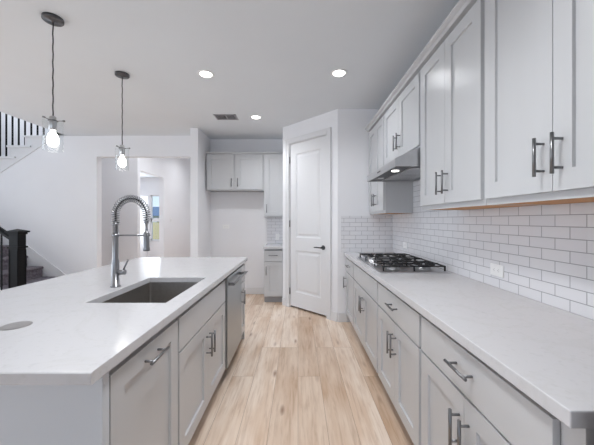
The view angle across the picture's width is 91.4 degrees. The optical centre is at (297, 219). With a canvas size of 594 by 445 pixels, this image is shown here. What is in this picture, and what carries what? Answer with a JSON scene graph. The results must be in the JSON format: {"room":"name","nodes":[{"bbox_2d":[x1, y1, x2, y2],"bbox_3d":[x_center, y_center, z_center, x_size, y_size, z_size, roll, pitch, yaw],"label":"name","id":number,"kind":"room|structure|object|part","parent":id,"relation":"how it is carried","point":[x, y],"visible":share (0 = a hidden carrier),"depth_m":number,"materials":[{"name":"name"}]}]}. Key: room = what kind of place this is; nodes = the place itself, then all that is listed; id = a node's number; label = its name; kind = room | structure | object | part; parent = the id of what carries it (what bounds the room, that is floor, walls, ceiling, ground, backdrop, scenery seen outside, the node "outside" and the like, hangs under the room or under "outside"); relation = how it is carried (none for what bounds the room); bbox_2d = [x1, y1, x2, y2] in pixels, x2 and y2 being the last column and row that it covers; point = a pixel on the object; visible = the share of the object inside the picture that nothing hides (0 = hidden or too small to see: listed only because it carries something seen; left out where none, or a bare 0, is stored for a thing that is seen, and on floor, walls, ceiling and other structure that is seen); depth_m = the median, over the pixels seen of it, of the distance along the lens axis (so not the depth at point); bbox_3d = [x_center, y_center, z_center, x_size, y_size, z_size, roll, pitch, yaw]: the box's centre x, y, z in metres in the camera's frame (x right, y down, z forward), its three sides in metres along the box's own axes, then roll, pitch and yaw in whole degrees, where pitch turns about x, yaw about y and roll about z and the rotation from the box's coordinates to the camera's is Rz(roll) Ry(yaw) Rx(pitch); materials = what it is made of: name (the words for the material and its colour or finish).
{"room":"kitchen","nodes":[
{"label":"kitchen","id":0,"kind":"room"},
{"bbox_2d":[1,112,101,266],"bbox_3d":[-5.350,-1.365,6.140,2.300,5.400,0.120,0,0,0],"label":"wall","id":1,"kind":"structure","parent":0,"point":[34,127],"depth_m":6.08,"materials":[{"name":"paint"}]},
{"bbox_2d":[0,133,189,276],"bbox_3d":[-4.100,-0.465,5.060,4.800,3.600,0.120,0,0,0],"label":"wall","id":2,"kind":"structure","parent":0,"point":[53,194],"depth_m":5.00,"materials":[{"name":"paint"}]},
{"bbox_2d":[0,112,44,155],"bbox_3d":[-5.030,-1.717,5.030,1.440,2.013,0.050,0,0,0],"label":"balustrade","id":3,"kind":"object","parent":2,"relation":"on","point":[12,117],"visible":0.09,"depth_m":5.03,"materials":[{"name":"black metal"}]},
{"bbox_2d":[0,137,46,172],"bbox_3d":[-5.345,-0.672,4.992,2.290,1.505,0.014,0,0,0],"label":"trim","id":4,"kind":"structure","parent":2,"relation":"attached to","point":[35,142],"depth_m":4.99,"materials":[{"name":"paint"}]},
{"bbox_2d":[0,135,46,157],"bbox_3d":[-5.405,-0.878,4.972,2.170,1.143,0.024,0,0,0],"label":"trim","id":5,"kind":"structure","parent":2,"relation":"attached to","point":[22,135],"depth_m":4.96,"materials":[{"name":"paint"}]},
{"bbox_2d":[0,225,65,276],"bbox_3d":[-5.160,0.140,4.992,2.660,2.150,0.015,0,0,0],"label":"trim","id":6,"kind":"structure","parent":2,"relation":"attached to","point":[34,258],"depth_m":4.99,"materials":[{"name":"paint"}]},
{"bbox_2d":[102,158,139,265],"bbox_3d":[-4.015,-0.465,6.250,1.170,3.600,0.100,0,0,0],"label":"wall","id":7,"kind":"structure","parent":0,"point":[118,182],"depth_m":6.20,"materials":[{"name":"paint"}]},
{"bbox_2d":[140,178,158,256],"bbox_3d":[-5.540,-0.060,10.060,4.120,2.790,0.120,0,0,0],"label":"wall","id":8,"kind":"structure","parent":0,"point":[148,186],"depth_m":10.00,"materials":[{"name":"paint"}]},
{"bbox_2d":[140,196,147,256],"bbox_3d":[-5.236,0.255,9.591,0.028,2.120,0.685,0,0,16],"label":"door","id":9,"kind":"structure","parent":8,"relation":"in","point":[145,198],"depth_m":9.69,"materials":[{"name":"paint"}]},
{"bbox_2d":[150,195,158,241],"bbox_3d":[-4.520,-0.060,10.000,1.300,1.610,0.140,0,0,0],"label":"window","id":10,"kind":"structure","parent":8,"relation":"in","point":[152,218],"depth_m":10.02,"materials":[{"name":"paint"}]},
{"bbox_2d":[140,158,189,256],"bbox_3d":[-3.540,-0.465,8.150,0.120,3.600,3.700,0,0,0],"label":"wall","id":11,"kind":"structure","parent":0,"point":[173,174],"depth_m":8.04,"materials":[{"name":"paint"}]},
{"bbox_2d":[190,128,209,256],"bbox_3d":[-1.640,-0.060,4.905,0.120,2.790,0.650,0,0,0],"label":"wall","id":12,"kind":"structure","parent":0,"point":[199,142],"depth_m":4.65,"materials":[{"name":"paint"}]},
{"bbox_2d":[0,0,458,177],"bbox_3d":[-3.190,-1.580,3.000,9.120,0.250,14.240,0,0,0],"label":"ceiling","id":13,"kind":"structure","parent":0,"point":[272,60],"depth_m":2.65,"materials":[{"name":"paint"}]},
{"bbox_2d":[41,12,64,146],"bbox_3d":[-1.764,-0.976,2.087,0.133,0.958,0.135,0,0,0],"label":"pendant light","id":14,"kind":"object","parent":13,"relation":"hanging from","point":[52,138],"visible":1,"depth_m":2.08,"materials":[{"name":"metal"}]},
{"bbox_3d":[-1.766,-0.586,2.090,0.072,0.118,0.072,0,0,0],"label":"bulb","id":15,"kind":"part","parent":14,"relation":"part of","materials":[{"name":"white glass"}]},
{"bbox_2d":[49,116,56,130],"bbox_3d":[-1.766,-0.698,2.090,0.048,0.105,0.048,0,0,0],"label":"socket","id":16,"kind":"object","parent":14,"relation":"attached to","point":[52,119],"depth_m":2.07,"materials":[{"name":"silver metal"}]},
{"bbox_3d":[-1.766,-1.083,2.090,0.012,0.685,0.008,0,0,0],"label":"cord","id":17,"kind":"part","parent":14,"relation":"part of","materials":[{"name":"fabric"}]},
{"bbox_2d":[115,71,129,166],"bbox_3d":[-1.750,-0.976,2.886,0.133,0.958,0.135,0,0,0],"label":"pendant light","id":18,"kind":"object","parent":13,"relation":"hanging from","point":[120,74],"visible":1,"depth_m":2.88,"materials":[{"name":"metal"}]},
{"bbox_2d":[119,145,124,154],"bbox_3d":[-1.752,-0.698,2.890,0.048,0.105,0.048,0,0,0],"label":"socket","id":19,"kind":"object","parent":18,"relation":"attached to","point":[122,148],"depth_m":2.87,"materials":[{"name":"silver metal"}]},
{"bbox_3d":[-1.752,-0.586,2.890,0.072,0.118,0.072,0,0,0],"label":"bulb","id":20,"kind":"part","parent":18,"relation":"part of","materials":[{"name":"white glass"}]},
{"bbox_3d":[-1.752,-1.083,2.890,0.012,0.685,0.008,0,0,0],"label":"cord","id":21,"kind":"part","parent":18,"relation":"part of","materials":[{"name":"fabric"}]},
{"bbox_2d":[197,70,214,77],"bbox_3d":[-0.917,-1.451,2.890,0.164,0.006,0.164,0,0,0],"label":"recessed light","id":22,"kind":"object","parent":13,"relation":"in","point":[203,73],"visible":1,"depth_m":2.88,"materials":[{"name":"white plastic"}]},
{"bbox_2d":[213,114,238,119],"bbox_3d":[-1.012,-1.451,4.093,0.305,0.008,0.215,0,0,0],"label":"ceiling vent","id":23,"kind":"object","parent":13,"relation":"in","point":[217,116],"visible":1,"depth_m":4.07,"materials":[{"name":"metal"}]},
{"bbox_2d":[250,115,261,118],"bbox_3d":[-0.594,-1.451,4.100,0.164,0.006,0.164,0,0,0],"label":"recessed light","id":24,"kind":"object","parent":13,"relation":"in","point":[252,116],"visible":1,"depth_m":4.10,"materials":[{"name":"white plastic"}]},
{"bbox_2d":[331,69,346,76],"bbox_3d":[0.406,-1.451,2.870,0.164,0.006,0.164,0,0,0],"label":"recessed light","id":25,"kind":"object","parent":13,"relation":"in","point":[337,72],"visible":1,"depth_m":2.86,"materials":[{"name":"white plastic"}]},
{"bbox_2d":[210,139,282,286],"bbox_3d":[-0.226,-0.060,5.290,2.949,2.790,0.120,0,0,0],"label":"wall","id":26,"kind":"structure","parent":0,"point":[246,235],"depth_m":5.23,"materials":[{"name":"paint"}]},
{"bbox_2d":[206,154,263,191],"bbox_3d":[-1.073,-0.815,5.055,0.977,0.624,0.345,0,0,0],"label":"upper cabinet","id":27,"kind":"object","parent":26,"relation":"attached to","point":[224,172],"visible":0.98,"depth_m":4.94,"materials":[{"name":"paint"}]},
{"bbox_3d":[-1.318,-0.817,4.935,0.456,0.587,0.020,0,0,0],"label":"door","id":28,"kind":"part","parent":27,"relation":"part of","materials":[{"name":"paint"}]},
{"bbox_3d":[-1.073,-0.513,5.096,0.944,0.018,0.264,0,0,0],"label":"panel","id":29,"kind":"part","parent":27,"relation":"part of","materials":[{"name":"white wood"}]},
{"bbox_2d":[205,152,282,153],"bbox_3d":[-0.908,-1.141,5.067,1.334,0.028,0.324,0,0,0],"label":"crown molding","id":30,"kind":"structure","parent":27,"relation":"attached to","point":[205,152],"depth_m":4.91,"materials":[{"name":"paint"}]},
{"bbox_3d":[-0.829,-0.817,4.935,0.456,0.587,0.020,0,0,0],"label":"door","id":31,"kind":"part","parent":27,"relation":"part of","materials":[{"name":"paint"}]},
{"bbox_2d":[245,287,263,293],"bbox_3d":[-1.063,1.275,5.223,1.007,0.120,0.014,0,0,0],"label":"baseboard","id":32,"kind":"structure","parent":26,"relation":"attached to","point":[248,290],"depth_m":5.22,"materials":[{"name":"paint"}]},
{"bbox_2d":[264,154,282,216],"bbox_3d":[-0.412,-0.589,5.055,0.341,1.076,0.345,0,0,0],"label":"upper cabinet","id":33,"kind":"object","parent":26,"relation":"attached to","point":[273,163],"visible":0.91,"depth_m":4.93,"materials":[{"name":"paint"}]},
{"bbox_2d":[267,217,282,242],"bbox_3d":[-0.398,0.185,5.226,0.316,0.471,0.008,0,0,0],"label":"backsplash","id":34,"kind":"structure","parent":26,"relation":"attached to","point":[274,224],"depth_m":5.22,"materials":[{"name":"tile"}]},
{"bbox_2d":[189,294,413,444],"bbox_3d":[-3.190,1.395,3.000,9.120,0.120,14.240,0,0,0],"label":"floor","id":35,"kind":"structure","parent":0,"point":[297,376],"depth_m":2.27,"materials":[{"name":"brown wood"}]},
{"bbox_2d":[0,227,54,290],"bbox_3d":[-5.105,-0.078,4.418,2.770,2.826,1.135,0,0,0],"label":"staircase","id":36,"kind":"structure","parent":35,"relation":"on","point":[14,270],"depth_m":3.95,"materials":[{"name":"wood"}]},
{"bbox_3d":[-5.100,-0.594,3.940,2.500,1.795,0.067,0,0,0],"label":"handrail","id":37,"kind":"part","parent":36,"relation":"part of","materials":[{"name":"black paint"}]},
{"bbox_3d":[-3.810,0.728,3.940,0.180,1.215,0.180,0,0,0],"label":"newel post","id":38,"kind":"part","parent":36,"relation":"part of","materials":[{"name":"black paint"}]},
{"bbox_2d":[0,372,108,444],"bbox_3d":[-1.044,0.896,0.887,0.913,0.877,0.034,0,0,0],"label":"end panel","id":39,"kind":"object","parent":35,"relation":"on","point":[29,414],"visible":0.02,"depth_m":0.87,"materials":[{"name":"paint"}]},
{"bbox_2d":[109,320,177,444],"bbox_3d":[-0.864,0.896,1.168,0.632,0.877,0.526,0,0,0],"label":"base cabinet","id":40,"kind":"object","parent":35,"relation":"on","point":[143,387],"visible":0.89,"depth_m":1.16,"materials":[{"name":"paint"}]},
{"bbox_3d":[-0.573,0.545,1.170,0.051,0.012,0.145,0,0,0],"label":"handle","id":41,"kind":"part","parent":40,"relation":"part of","materials":[{"name":"silver metal"}]},
{"bbox_2d":[174,280,224,444],"bbox_3d":[-0.864,0.896,1.901,0.632,0.877,0.935,0,0,0],"label":"base cabinet","id":42,"kind":"object","parent":35,"relation":"on","point":[201,327],"visible":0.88,"depth_m":1.75,"materials":[{"name":"paint"}]},
{"bbox_3d":[-0.600,0.938,1.671,0.020,0.544,0.455,0,0,0],"label":"door","id":43,"kind":"part","parent":42,"relation":"part of","materials":[{"name":"paint"}]},
{"bbox_3d":[-0.600,0.574,1.899,0.020,0.168,0.913,0,0,0],"label":"false drawer","id":44,"kind":"part","parent":42,"relation":"part of","materials":[{"name":"paint"}]},
{"bbox_3d":[-0.573,0.805,1.869,0.051,0.145,0.012,0,0,0],"label":"handle","id":45,"kind":"part","parent":42,"relation":"part of","materials":[{"name":"silver metal"}]},
{"bbox_3d":[-0.573,0.805,1.932,0.051,0.145,0.012,0,0,0],"label":"handle","id":46,"kind":"part","parent":42,"relation":"part of","materials":[{"name":"silver metal"}]},
{"bbox_3d":[-0.600,0.938,2.130,0.020,0.544,0.455,0,0,0],"label":"door","id":47,"kind":"part","parent":42,"relation":"part of","materials":[{"name":"paint"}]},
{"bbox_2d":[224,267,245,367],"bbox_3d":[-0.847,0.901,2.676,0.646,0.868,0.608,0,0,0],"label":"dishwasher","id":48,"kind":"object","parent":35,"relation":"on","point":[233,282],"visible":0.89,"depth_m":2.56,"materials":[{"name":"metal"}]},
{"bbox_3d":[-0.551,0.535,2.676,0.054,0.024,0.532,0,0,0],"label":"handle","id":49,"kind":"part","parent":48,"relation":"part of","materials":[{"name":"silver metal"}]},
{"bbox_2d":[240,264,247,333],"bbox_3d":[-0.864,0.896,3.115,0.632,0.877,0.260,0,0,0],"label":"base cabinet","id":50,"kind":"object","parent":35,"relation":"on","point":[242,265],"visible":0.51,"depth_m":3.14,"materials":[{"name":"paint"}]},
{"bbox_2d":[0,257,246,384],"bbox_3d":[-1.174,0.439,2.040,1.206,0.036,2.480,0,0,0],"label":"countertop","id":51,"kind":"structure","parent":50,"relation":"on","point":[74,337],"depth_m":1.25,"materials":[{"name":"white stone"}]},
{"bbox_2d":[0,321,32,329],"bbox_3d":[-1.123,0.419,1.155,0.100,0.003,0.100,0,0,0],"label":"outlet","id":52,"kind":"object","parent":51,"relation":"attached to","point":[16,325],"visible":1,"depth_m":1.15,"materials":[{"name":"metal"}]},
{"bbox_2d":[110,195,150,287],"bbox_3d":[-1.060,0.130,1.835,0.250,0.581,0.060,0,0,0],"label":"faucet","id":53,"kind":"object","parent":51,"relation":"on","point":[115,272],"visible":1,"depth_m":1.82,"materials":[{"name":"metal"}]},
{"bbox_3d":[-1.104,0.296,1.835,0.072,0.098,0.031,0,0,0],"label":"lever handle","id":54,"kind":"part","parent":53,"relation":"part of","materials":[{"name":"metal"}]},
{"bbox_3d":[-1.056,0.097,1.835,0.238,0.024,0.045,0,0,0],"label":"support arm","id":55,"kind":"part","parent":53,"relation":"part of","materials":[{"name":"metal"}]},
{"bbox_2d":[102,282,197,302],"bbox_3d":[-0.878,0.566,1.801,0.461,0.219,0.696,0,0,0],"label":"sink","id":56,"kind":"object","parent":51,"relation":"in","point":[151,292],"visible":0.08,"depth_m":2.13,"materials":[{"name":"metal"}]},
{"bbox_3d":[-0.600,0.574,3.115,0.020,0.168,0.240,0,0,0],"label":"drawer","id":57,"kind":"part","parent":50,"relation":"part of","materials":[{"name":"paint"}]},
{"bbox_3d":[-0.600,0.939,3.115,0.020,0.542,0.240,0,0,0],"label":"door","id":58,"kind":"part","parent":50,"relation":"part of","materials":[{"name":"paint"}]},
{"bbox_2d":[264,249,282,301],"bbox_3d":[-0.394,0.898,4.908,0.304,0.873,0.640,0,0,0],"label":"base cabinet","id":59,"kind":"object","parent":35,"relation":"on","point":[273,258],"visible":0.95,"depth_m":4.63,"materials":[{"name":"paint"}]},
{"bbox_2d":[263,243,282,248],"bbox_3d":[-0.398,0.441,4.915,0.316,0.040,0.630,0,0,0],"label":"countertop","id":60,"kind":"structure","parent":59,"relation":"on","point":[268,245],"depth_m":4.61,"materials":[{"name":"white stone"}]},
{"bbox_3d":[-0.394,0.573,4.640,0.284,0.168,0.020,0,0,0],"label":"drawer","id":61,"kind":"part","parent":59,"relation":"part of","materials":[{"name":"paint"}]},
{"bbox_3d":[-0.394,0.939,4.640,0.284,0.542,0.020,0,0,0],"label":"door","id":62,"kind":"part","parent":59,"relation":"part of","materials":[{"name":"paint"}]},
{"bbox_2d":[343,258,354,326],"bbox_3d":[0.916,0.898,3.529,0.666,0.873,0.530,0,0,0],"label":"base cabinet","id":63,"kind":"object","parent":35,"relation":"on","point":[349,265],"visible":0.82,"depth_m":3.51,"materials":[{"name":"paint"}]},
{"bbox_3d":[0.635,0.573,3.528,0.020,0.168,0.504,0,0,0],"label":"drawer","id":64,"kind":"part","parent":63,"relation":"part of","materials":[{"name":"paint"}]},
{"bbox_3d":[0.635,0.939,3.528,0.020,0.542,0.504,0,0,0],"label":"door","id":65,"kind":"part","parent":63,"relation":"part of","materials":[{"name":"paint"}]},
{"bbox_2d":[354,264,379,372],"bbox_3d":[0.916,0.898,2.770,0.666,0.873,0.984,0,0,0],"label":"base cabinet","id":66,"kind":"object","parent":35,"relation":"on","point":[366,305],"visible":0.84,"depth_m":2.65,"materials":[{"name":"paint"}]},
{"bbox_3d":[0.635,0.939,3.009,0.020,0.542,0.476,0,0,0],"label":"door","id":67,"kind":"part","parent":66,"relation":"part of","materials":[{"name":"paint"}]},
{"bbox_3d":[0.608,0.805,2.801,0.051,0.145,0.012,0,0,0],"label":"handle","id":68,"kind":"part","parent":66,"relation":"part of","materials":[{"name":"silver metal"}]},
{"bbox_3d":[0.635,0.573,2.770,0.020,0.168,0.960,0,0,0],"label":"drawer","id":69,"kind":"part","parent":66,"relation":"part of","materials":[{"name":"paint"}]},
{"bbox_3d":[0.635,0.939,2.531,0.020,0.542,0.476,0,0,0],"label":"door","id":70,"kind":"part","parent":66,"relation":"part of","materials":[{"name":"paint"}]},
{"bbox_2d":[378,283,422,444],"bbox_3d":[0.916,0.898,1.881,0.666,0.873,0.790,0,0,0],"label":"base cabinet","id":71,"kind":"object","parent":35,"relation":"on","point":[399,324],"visible":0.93,"depth_m":1.76,"materials":[{"name":"paint"}]},
{"bbox_3d":[0.635,0.939,2.072,0.020,0.542,0.378,0,0,0],"label":"door","id":72,"kind":"part","parent":71,"relation":"part of","materials":[{"name":"paint"}]},
{"bbox_3d":[0.608,0.805,1.913,0.051,0.145,0.012,0,0,0],"label":"handle","id":73,"kind":"part","parent":71,"relation":"part of","materials":[{"name":"silver metal"}]},
{"bbox_3d":[0.608,0.563,1.881,0.051,0.012,0.145,0,0,0],"label":"handle","id":74,"kind":"part","parent":71,"relation":"part of","materials":[{"name":"silver metal"}]},
{"bbox_3d":[0.608,0.805,1.849,0.051,0.145,0.012,0,0,0],"label":"handle","id":75,"kind":"part","parent":71,"relation":"part of","materials":[{"name":"silver metal"}]},
{"bbox_3d":[0.635,0.573,1.881,0.020,0.168,0.766,0,0,0],"label":"drawer","id":76,"kind":"part","parent":71,"relation":"part of","materials":[{"name":"paint"}]},
{"bbox_3d":[0.635,0.939,1.690,0.020,0.542,0.378,0,0,0],"label":"door","id":77,"kind":"part","parent":71,"relation":"part of","materials":[{"name":"paint"}]},
{"bbox_2d":[421,316,561,444],"bbox_3d":[0.916,0.898,1.095,0.666,0.873,0.779,0,0,0],"label":"base cabinet","id":78,"kind":"object","parent":35,"relation":"on","point":[465,401],"visible":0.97,"depth_m":1.06,"materials":[{"name":"paint"}]},
{"bbox_3d":[0.635,0.939,1.283,0.020,0.542,0.378,0,0,0],"label":"door","id":79,"kind":"part","parent":78,"relation":"part of","materials":[{"name":"paint"}]},
{"bbox_3d":[0.608,0.805,1.123,0.051,0.145,0.012,0,0,0],"label":"handle","id":80,"kind":"part","parent":78,"relation":"part of","materials":[{"name":"silver metal"}]},
{"bbox_3d":[0.608,0.563,1.092,0.051,0.012,0.145,0,0,0],"label":"handle","id":81,"kind":"part","parent":78,"relation":"part of","materials":[{"name":"silver metal"}]},
{"bbox_3d":[0.608,0.805,1.060,0.051,0.145,0.012,0,0,0],"label":"handle","id":82,"kind":"part","parent":78,"relation":"part of","materials":[{"name":"silver metal"}]},
{"bbox_2d":[344,252,593,428],"bbox_3d":[0.925,0.441,2.219,0.650,0.040,3.160,0,0,0],"label":"countertop","id":83,"kind":"structure","parent":78,"relation":"on","point":[545,351],"depth_m":1.08,"materials":[{"name":"white stone"}]},
{"bbox_2d":[357,253,450,272],"bbox_3d":[0.926,0.391,2.745,0.557,0.060,0.920,0,0,0],"label":"gas cooktop","id":84,"kind":"object","parent":83,"relation":"in","point":[397,262],"visible":1,"depth_m":2.50,"materials":[{"name":"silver metal"}]},
{"bbox_3d":[0.806,0.400,2.440,0.110,0.018,0.110,0,0,0],"label":"burner","id":85,"kind":"part","parent":84,"relation":"part of","materials":[{"name":"silver metal"}]},
{"bbox_3d":[1.056,0.400,2.440,0.130,0.018,0.130,0,0,0],"label":"burner","id":86,"kind":"part","parent":84,"relation":"part of","materials":[{"name":"silver metal"}]},
{"bbox_3d":[0.635,0.939,0.901,0.020,0.542,0.378,0,0,0],"label":"door","id":87,"kind":"part","parent":78,"relation":"part of","materials":[{"name":"paint"}]},
{"bbox_2d":[562,423,593,444],"bbox_3d":[0.944,0.898,0.674,0.608,0.873,0.059,0,0,0],"label":"end panel","id":88,"kind":"object","parent":35,"relation":"on","point":[570,436],"visible":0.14,"depth_m":0.66,"materials":[{"name":"paint"}]},
{"bbox_2d":[283,109,337,312],"bbox_3d":[0.182,-0.060,4.223,1.075,2.790,0.120,0,0,45],"label":"wall","id":89,"kind":"structure","parent":0,"point":[329,119],"depth_m":3.86,"materials":[{"name":"paint"}]},
{"bbox_2d":[285,127,330,319],"bbox_3d":[0.154,0.048,4.209,0.889,2.574,0.179,0,0,45],"label":"door","id":90,"kind":"structure","parent":89,"relation":"in","point":[307,156],"depth_m":4.20,"materials":[{"name":"paint"}]},
{"bbox_2d":[282,297,337,321],"bbox_3d":[0.135,1.275,4.175,1.075,0.120,0.014,0,0,45],"label":"baseboard","id":91,"kind":"structure","parent":89,"relation":"attached to","point":[334,316],"depth_m":3.83,"materials":[{"name":"paint"}]},
{"bbox_2d":[338,109,392,321],"bbox_3d":[0.885,-0.060,3.860,0.730,2.790,0.120,0,0,0],"label":"wall","id":92,"kind":"structure","parent":0,"point":[353,139],"depth_m":3.80,"materials":[{"name":"paint"}]},
{"bbox_2d":[338,313,346,321],"bbox_3d":[0.587,1.275,3.793,0.114,0.120,0.014,0,0,0],"label":"baseboard","id":93,"kind":"structure","parent":92,"relation":"attached to","point":[342,317],"depth_m":3.79,"materials":[{"name":"paint"}]},
{"bbox_2d":[341,216,392,251],"bbox_3d":[0.903,0.183,3.796,0.676,0.476,0.008,0,0,0],"label":"backsplash","id":94,"kind":"structure","parent":92,"relation":"attached to","point":[358,233],"depth_m":3.79,"materials":[{"name":"tile"}]},
{"bbox_2d":[405,180,589,213],"bbox_3d":[1.310,-0.060,0.675,0.120,2.790,9.350,0,0,0],"label":"wall","id":95,"kind":"structure","parent":0,"point":[417,180],"depth_m":1.52,"materials":[{"name":"paint"}]},
{"bbox_2d":[369,115,412,213],"bbox_3d":[1.066,-0.615,3.464,0.366,1.080,0.668,0,0,0],"label":"upper cabinet","id":96,"kind":"object","parent":95,"relation":"attached to","point":[384,197],"visible":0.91,"depth_m":3.17,"materials":[{"name":"paint"}]},
{"bbox_3d":[0.935,-0.619,3.624,0.020,1.028,0.318,0,0,0],"label":"door","id":97,"kind":"part","parent":96,"relation":"part of","materials":[{"name":"paint"}]},
{"bbox_3d":[0.935,-0.619,3.304,0.020,1.028,0.318,0,0,0],"label":"door","id":98,"kind":"part","parent":96,"relation":"part of","materials":[{"name":"paint"}]},
{"bbox_2d":[367,148,419,181],"bbox_3d":[0.991,-0.481,2.667,0.502,0.140,0.905,0,0,0],"label":"range hood","id":99,"kind":"object","parent":95,"relation":"attached to","point":[406,167],"visible":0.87,"depth_m":2.47,"materials":[{"name":"silver metal"}]},
{"bbox_3d":[0.825,-0.420,2.670,0.120,0.006,0.820,0,0,0],"label":"light panel","id":100,"kind":"part","parent":99,"relation":"part of","materials":[{"name":"metal"}]},
{"bbox_2d":[384,72,419,164],"bbox_3d":[1.066,-0.854,2.667,0.366,0.602,0.921,0,0,0],"label":"upper cabinet","id":101,"kind":"object","parent":95,"relation":"attached to","point":[402,119],"visible":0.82,"depth_m":2.55,"materials":[{"name":"paint"}]},
{"bbox_3d":[0.935,-0.854,2.891,0.020,0.558,0.444,0,0,0],"label":"door","id":102,"kind":"part","parent":101,"relation":"part of","materials":[{"name":"paint"}]},
{"bbox_3d":[0.908,-0.715,2.629,0.051,0.145,0.012,0,0,0],"label":"handle","id":103,"kind":"part","parent":101,"relation":"part of","materials":[{"name":"silver metal"}]},
{"bbox_3d":[0.935,-0.854,2.444,0.020,0.558,0.444,0,0,0],"label":"door","id":104,"kind":"part","parent":101,"relation":"part of","materials":[{"name":"paint"}]},
{"bbox_2d":[420,0,535,209],"bbox_3d":[1.066,-0.615,1.831,0.366,1.080,0.749,0,0,0],"label":"upper cabinet","id":105,"kind":"object","parent":95,"relation":"attached to","point":[452,81],"visible":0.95,"depth_m":1.71,"materials":[{"name":"paint"}]},
{"bbox_3d":[0.935,-0.619,2.010,0.020,1.028,0.359,0,0,0],"label":"door","id":106,"kind":"part","parent":105,"relation":"part of","materials":[{"name":"paint"}]},
{"bbox_3d":[0.908,-0.235,1.868,0.051,0.145,0.012,0,0,0],"label":"handle","id":107,"kind":"part","parent":105,"relation":"part of","materials":[{"name":"silver metal"}]},
{"bbox_3d":[0.908,-0.235,1.791,0.051,0.145,0.012,0,0,0],"label":"handle","id":108,"kind":"part","parent":105,"relation":"part of","materials":[{"name":"silver metal"}]},
{"bbox_3d":[0.935,-0.619,1.649,0.020,1.028,0.359,0,0,0],"label":"door","id":109,"kind":"part","parent":105,"relation":"part of","materials":[{"name":"paint"}]},
{"bbox_3d":[1.106,-0.085,1.831,0.285,0.018,0.716,0,0,0],"label":"panel","id":110,"kind":"part","parent":105,"relation":"part of","materials":[{"name":"brown wood"}]},
{"bbox_2d":[393,180,593,319],"bbox_3d":[1.246,0.005,2.222,0.008,0.830,3.154,0,0,0],"label":"backsplash","id":111,"kind":"structure","parent":95,"relation":"attached to","point":[545,252],"depth_m":1.64,"materials":[{"name":"tile"}]},
{"bbox_2d":[490,263,503,277],"bbox_3d":[1.238,0.313,1.805,0.007,0.072,0.118,0,0,0],"label":"wall outlet","id":112,"kind":"object","parent":111,"relation":"attached to","point":[497,270],"visible":1,"depth_m":1.79,"materials":[{"name":"white plastic"}]},
{"bbox_2d":[485,0,593,204],"bbox_3d":[1.066,-0.615,1.054,0.366,1.080,0.796,0,0,0],"label":"upper cabinet","id":113,"kind":"object","parent":95,"relation":"attached to","point":[539,54],"visible":1,"depth_m":1.11,"materials":[{"name":"paint"}]},
{"bbox_2d":[365,0,476,131],"bbox_3d":[1.062,-1.175,2.229,0.373,0.040,3.139,0,0,0],"label":"crown molding","id":114,"kind":"structure","parent":113,"relation":"attached to","point":[462,7],"depth_m":2.02,"materials":[{"name":"paint"}]},
{"bbox_3d":[0.935,-0.619,1.246,0.020,1.028,0.382,0,0,0],"label":"door","id":115,"kind":"part","parent":113,"relation":"part of","materials":[{"name":"paint"}]},
{"bbox_3d":[0.908,-0.235,1.093,0.051,0.145,0.012,0,0,0],"label":"handle","id":116,"kind":"part","parent":113,"relation":"part of","materials":[{"name":"silver metal"}]},
{"bbox_3d":[1.106,-0.085,1.054,0.285,0.018,0.763,0,0,0],"label":"panel","id":117,"kind":"part","parent":113,"relation":"part of","materials":[{"name":"brown wood"}]},
{"bbox_3d":[0.908,-0.235,1.016,0.051,0.145,0.012,0,0,0],"label":"handle","id":118,"kind":"part","parent":113,"relation":"part of","materials":[{"name":"silver metal"}]},
{"bbox_3d":[0.935,-0.619,0.862,0.020,1.028,0.382,0,0,0],"label":"door","id":119,"kind":"part","parent":113,"relation":"part of","materials":[{"name":"paint"}]},
{"label":"outside","id":120,"kind":"structure","parent":0,"visible":0},
{"bbox_3d":[0.000,1.685,65.100,120.000,0.100,109.800,0,0,0],"label":"ground","id":121,"kind":"structure","parent":120,"visible":0},
{"bbox_2d":[153,222,158,238],"bbox_3d":[-15.000,0.910,24.035,18.000,1.450,0.070,0,0,0],"label":"fence","id":122,"kind":"object","parent":121,"relation":"on","point":[155,224],"visible":0.02,"depth_m":24.00,"materials":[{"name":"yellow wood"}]},
{"bbox_2d":[153,207,158,217],"bbox_3d":[-39.000,-1.115,85.000,24.000,5.500,20.000,0,0,0],"label":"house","id":123,"kind":"structure","parent":121,"relation":"on","point":[155,209],"depth_m":78.44,"materials":[{"name":"blue"}]}
]}

